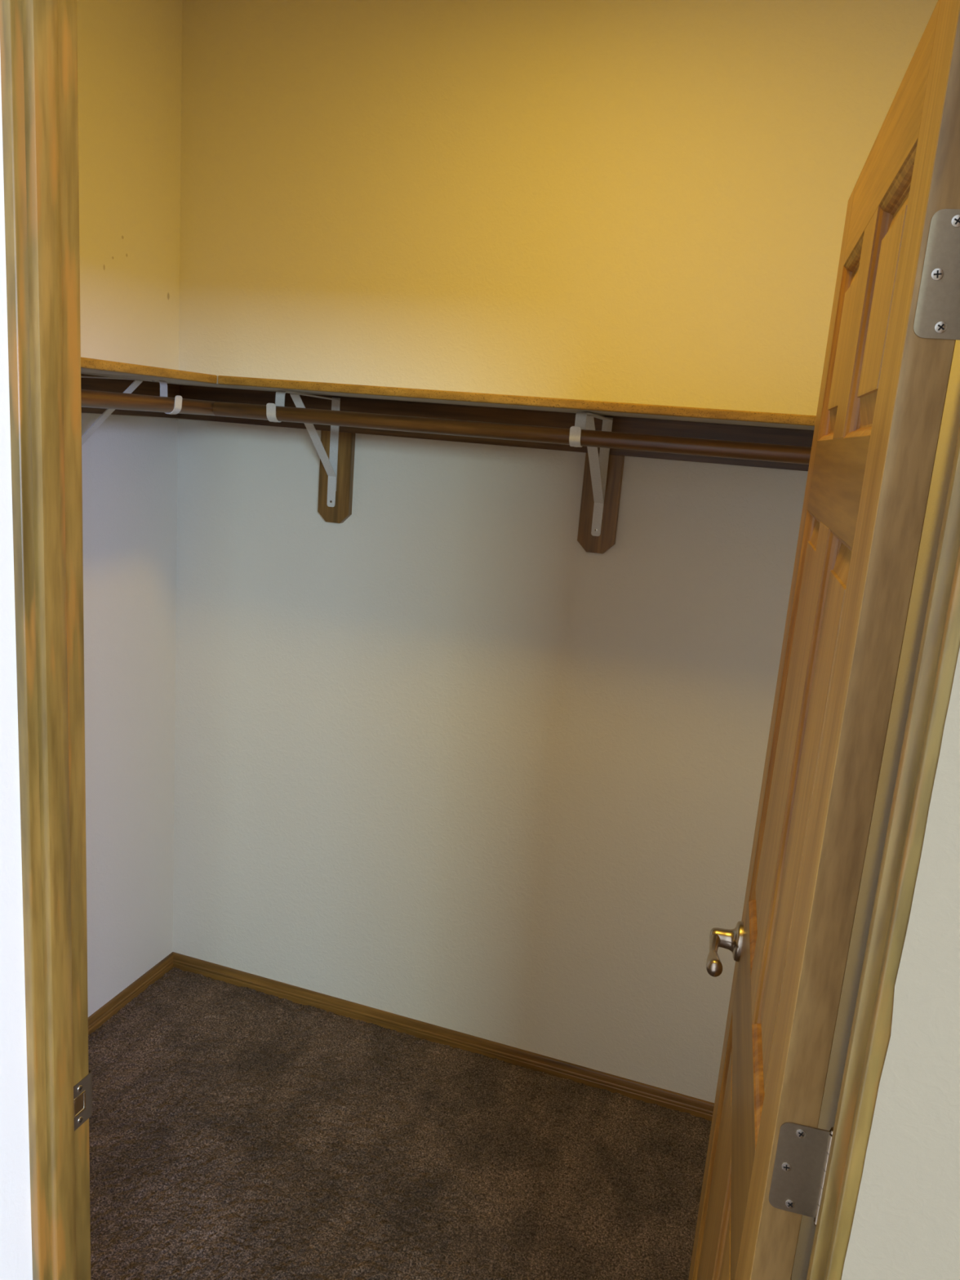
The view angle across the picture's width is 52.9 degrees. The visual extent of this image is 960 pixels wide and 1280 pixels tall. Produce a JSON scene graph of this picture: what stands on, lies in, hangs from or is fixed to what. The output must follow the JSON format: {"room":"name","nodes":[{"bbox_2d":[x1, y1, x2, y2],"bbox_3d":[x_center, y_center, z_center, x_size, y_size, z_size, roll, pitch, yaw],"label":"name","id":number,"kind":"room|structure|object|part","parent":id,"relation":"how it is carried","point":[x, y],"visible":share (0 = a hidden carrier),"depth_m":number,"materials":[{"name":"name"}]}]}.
{"room":"walk-in closet","nodes":[
{"label":"walk-in closet","id":0,"kind":"room"},
{"bbox_2d":[0,57,32,1279],"bbox_3d":[-1.436,0.315,-1.904,0.100,3.450,6.000,8,13,17],"label":"wall","id":1,"kind":"structure","parent":0,"point":[15,1233],"depth_m":0.96,"materials":[{"name":"white paint"}]},
{"bbox_2d":[0,0,92,1279],"bbox_3d":[-0.454,0.401,1.046,0.030,2.072,0.088,8,13,17],"label":"trim","id":2,"kind":"structure","parent":1,"relation":"attached to","point":[38,38],"depth_m":0.93,"materials":[{"name":"wood"}]},
{"bbox_3d":[-0.453,0.525,1.093,0.006,0.057,0.045,7,13,10],"label":"strike plate","id":3,"kind":"part","parent":2,"relation":"part of","materials":[{"name":"silver metal"}]},
{"bbox_2d":[76,0,182,1017],"bbox_3d":[-1.131,-0.180,2.008,0.100,2.790,1.489,8,13,17],"label":"wall","id":4,"kind":"structure","parent":0,"point":[130,51],"depth_m":2.47,"materials":[{"name":"paint"}]},
{"bbox_2d":[80,373,179,418],"bbox_3d":[-1.051,-0.510,1.907,0.019,0.088,1.469,8,13,17],"label":"cleat","id":5,"kind":"object","parent":4,"relation":"attached to","point":[145,388],"visible":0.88,"depth_m":2.38,"materials":[{"name":"brown wood"}]},
{"bbox_2d":[80,376,182,445],"bbox_3d":[-0.806,-0.444,2.151,0.315,0.276,0.023,8,13,17],"label":"shelf bracket","id":6,"kind":"object","parent":5,"relation":"attached to","point":[163,384],"visible":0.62,"depth_m":2.11,"materials":[{"name":"white metal"}]},
{"bbox_3d":[-0.797,-0.544,2.128,0.313,0.070,0.023,8,13,17],"label":"arm with hook","id":7,"kind":"part","parent":6,"relation":"part of","materials":[{"name":"white metal"}]},
{"bbox_2d":[80,389,214,415],"bbox_3d":[-0.764,-0.457,1.818,0.033,0.033,1.470,8,13,17],"label":"rod","id":8,"kind":"object","parent":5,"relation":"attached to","point":[89,398],"visible":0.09,"depth_m":1.98,"materials":[{"name":"brown wood"}]},
{"bbox_2d":[80,356,217,383],"bbox_3d":[-0.938,-0.507,1.686,0.366,0.019,1.130,8,13,17],"label":"closet shelf","id":9,"kind":"object","parent":5,"relation":"on","point":[92,366],"visible":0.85,"depth_m":1.95,"materials":[{"name":"beige laminate"}]},
{"bbox_2d":[88,951,173,1035],"bbox_3d":[-1.180,1.115,2.274,0.012,0.046,1.489,8,13,17],"label":"baseboard","id":10,"kind":"structure","parent":4,"relation":"attached to","point":[105,1012],"depth_m":2.77,"materials":[{"name":"brown wood"}]},
{"bbox_2d":[88,967,711,1279],"bbox_3d":[1.253,2.208,-1.627,7.246,0.059,7.570,8,13,17],"label":"floor","id":11,"kind":"structure","parent":0,"point":[236,1132],"depth_m":2.27,"materials":[{"name":"brown carpet"}]},
{"bbox_2d":[173,0,937,1102],"bbox_3d":[0.039,-0.186,2.457,2.038,2.790,0.100,8,13,17],"label":"wall","id":12,"kind":"structure","parent":0,"point":[444,758],"depth_m":2.38,"materials":[{"name":"white paint"}]},
{"bbox_2d":[317,430,355,523],"bbox_3d":[-0.372,-0.420,2.490,0.089,0.232,0.019,8,13,17],"label":"board","id":13,"kind":"object","parent":12,"relation":"attached to","point":[342,510],"visible":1,"depth_m":2.48,"materials":[{"name":"brown wood"}]},
{"bbox_2d":[173,951,714,1120],"bbox_3d":[-0.081,1.111,2.688,1.838,0.046,0.012,8,13,17],"label":"baseboard","id":14,"kind":"structure","parent":12,"relation":"attached to","point":[632,1089],"depth_m":2.68,"materials":[{"name":"brown wood"}]},
{"bbox_2d":[178,385,813,471],"bbox_3d":[0.047,-0.515,2.328,1.838,0.088,0.019,8,13,17],"label":"cleat","id":15,"kind":"object","parent":12,"relation":"attached to","point":[802,437],"visible":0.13,"depth_m":2.31,"materials":[{"name":"brown wood"}]},
{"bbox_2d":[266,390,340,506],"bbox_3d":[-0.425,-0.452,2.323,0.023,0.276,0.315,8,13,17],"label":"shelf bracket","id":16,"kind":"object","parent":15,"relation":"attached to","point":[330,464],"visible":0.94,"depth_m":2.43,"materials":[{"name":"white metal"}]},
{"bbox_3d":[-0.417,-0.552,2.300,0.023,0.070,0.313,8,13,17],"label":"arm with hook","id":17,"kind":"part","parent":16,"relation":"part of","materials":[{"name":"white metal"}]},
{"bbox_3d":[-0.373,-0.499,2.464,0.023,0.234,0.002,8,13,17],"label":"wall leg","id":18,"kind":"part","parent":16,"relation":"part of","materials":[{"name":"white metal"}]},
{"bbox_2d":[98,375,816,430],"bbox_3d":[-0.005,-0.536,2.155,1.838,0.019,0.366,8,13,17],"label":"closet shelf","id":19,"kind":"object","parent":15,"relation":"on","point":[793,421],"visible":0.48,"depth_m":1.98,"materials":[{"name":"beige laminate"}]},
{"bbox_2d":[212,401,811,464],"bbox_3d":[0.104,-0.428,1.997,1.507,0.033,0.033,8,13,17],"label":"rod","id":20,"kind":"object","parent":15,"relation":"attached to","point":[595,438],"visible":0.66,"depth_m":1.99,"materials":[{"name":"brown wood"}]},
{"bbox_2d":[568,412,613,536],"bbox_3d":[0.235,-0.354,2.114,0.023,0.276,0.315,8,13,17],"label":"shelf bracket","id":21,"kind":"object","parent":15,"relation":"attached to","point":[598,466],"visible":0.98,"depth_m":2.21,"materials":[{"name":"white metal"}]},
{"bbox_3d":[0.243,-0.454,2.090,0.023,0.070,0.313,8,13,17],"label":"arm with hook","id":22,"kind":"part","parent":21,"relation":"part of","materials":[{"name":"white metal"}]},
{"bbox_3d":[0.287,-0.401,2.255,0.023,0.234,0.002,8,13,17],"label":"wall leg","id":23,"kind":"part","parent":21,"relation":"part of","materials":[{"name":"white metal"}]},
{"bbox_2d":[577,453,624,553],"bbox_3d":[0.284,-0.322,2.282,0.089,0.232,0.019,8,13,17],"label":"board","id":24,"kind":"object","parent":12,"relation":"attached to","point":[601,544],"visible":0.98,"depth_m":2.28,"materials":[{"name":"brown wood"}]},
{"bbox_2d":[791,339,959,1279],"bbox_3d":[0.698,0.092,1.429,0.100,2.790,1.489,8,13,17],"label":"door jamb","id":25,"kind":"structure","parent":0,"point":[950,423],"depth_m":1.61,"materials":[{"name":"brown wood"}]},
{"bbox_2d":[840,647,959,1279],"bbox_3d":[2.108,0.154,0.108,7.246,3.450,0.082,8,13,17],"label":"wall","id":26,"kind":"structure","parent":0,"point":[906,1223],"depth_m":0.71,"materials":[{"name":"beige paint"}]},
{"bbox_2d":[688,0,959,1279],"bbox_3d":[0.379,0.429,1.235,0.142,2.031,0.790,7,13,12],"label":"door","id":27,"kind":"structure","parent":26,"relation":"in","point":[894,331],"depth_m":0.87,"materials":[{"name":"brown wood"}]},
{"bbox_3d":[0.380,0.893,1.521,0.034,0.540,0.233,8,13,13],"label":"moulding","id":28,"kind":"part","parent":27,"relation":"part of","materials":[{"name":"orange wood"}]},
{"bbox_3d":[0.380,0.893,1.521,0.027,0.518,0.211,8,13,13],"label":"panel","id":29,"kind":"part","parent":27,"relation":"part of","materials":[{"name":"brown wood"}]},
{"bbox_3d":[0.377,0.502,1.546,0.025,0.029,0.118,8,13,13],"label":"lever","id":30,"kind":"part","parent":27,"relation":"part of","materials":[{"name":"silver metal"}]},
{"bbox_3d":[0.292,0.958,1.193,0.034,0.540,0.232,8,13,13],"label":"moulding","id":31,"kind":"part","parent":27,"relation":"part of","materials":[{"name":"orange wood"}]},
{"bbox_3d":[0.292,0.958,1.193,0.027,0.518,0.210,8,13,13],"label":"panel","id":32,"kind":"part","parent":27,"relation":"part of","materials":[{"name":"brown wood"}]},
{"bbox_3d":[0.406,0.494,1.592,0.053,0.065,0.065,8,13,13],"label":"handle","id":33,"kind":"part","parent":27,"relation":"part of","materials":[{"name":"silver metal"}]},
{"bbox_3d":[0.364,0.568,1.278,0.035,0.195,0.578,8,13,13],"label":"rail","id":34,"kind":"part","parent":27,"relation":"part of","materials":[{"name":"brown wood"}]},
{"bbox_3d":[0.440,0.138,1.355,0.034,0.622,0.233,8,13,13],"label":"moulding","id":35,"kind":"part","parent":27,"relation":"part of","materials":[{"name":"orange wood"}]},
{"bbox_3d":[0.440,0.138,1.355,0.027,0.600,0.211,8,13,13],"label":"panel","id":36,"kind":"part","parent":27,"relation":"part of","materials":[{"name":"brown wood"}]},
{"bbox_3d":[0.352,0.203,1.027,0.034,0.622,0.232,8,13,13],"label":"moulding","id":37,"kind":"part","parent":27,"relation":"part of","materials":[{"name":"orange wood"}]},
{"bbox_3d":[0.352,0.203,1.027,0.027,0.600,0.210,8,13,13],"label":"panel","id":38,"kind":"part","parent":27,"relation":"part of","materials":[{"name":"brown wood"}]},
{"bbox_3d":[0.424,-0.181,1.114,0.035,0.099,0.578,8,13,13],"label":"rail","id":39,"kind":"part","parent":27,"relation":"part of","materials":[{"name":"brown wood"}]},
{"bbox_3d":[0.480,-0.377,1.242,0.034,0.237,0.233,8,13,13],"label":"moulding","id":40,"kind":"part","parent":27,"relation":"part of","materials":[{"name":"orange wood"}]},
{"bbox_3d":[0.480,-0.377,1.242,0.027,0.215,0.211,8,13,13],"label":"panel","id":41,"kind":"part","parent":27,"relation":"part of","materials":[{"name":"brown wood"}]},
{"bbox_3d":[0.393,-0.312,0.914,0.034,0.237,0.232,8,13,13],"label":"moulding","id":42,"kind":"part","parent":27,"relation":"part of","materials":[{"name":"orange wood"}]},
{"bbox_3d":[0.393,-0.312,0.914,0.027,0.215,0.210,8,13,13],"label":"panel","id":43,"kind":"part","parent":27,"relation":"part of","materials":[{"name":"brown wood"}]},
{"bbox_3d":[0.450,-0.512,1.042,0.035,0.106,0.578,8,13,13],"label":"rail","id":44,"kind":"part","parent":27,"relation":"part of","materials":[{"name":"brown wood"}]},
{"bbox_2d":[806,426,959,1279],"bbox_3d":[0.294,0.512,0.813,0.030,2.072,0.096,8,13,17],"label":"trim","id":45,"kind":"structure","parent":26,"relation":"attached to","point":[871,1028],"depth_m":0.71,"materials":[{"name":"wood"}]}
]}

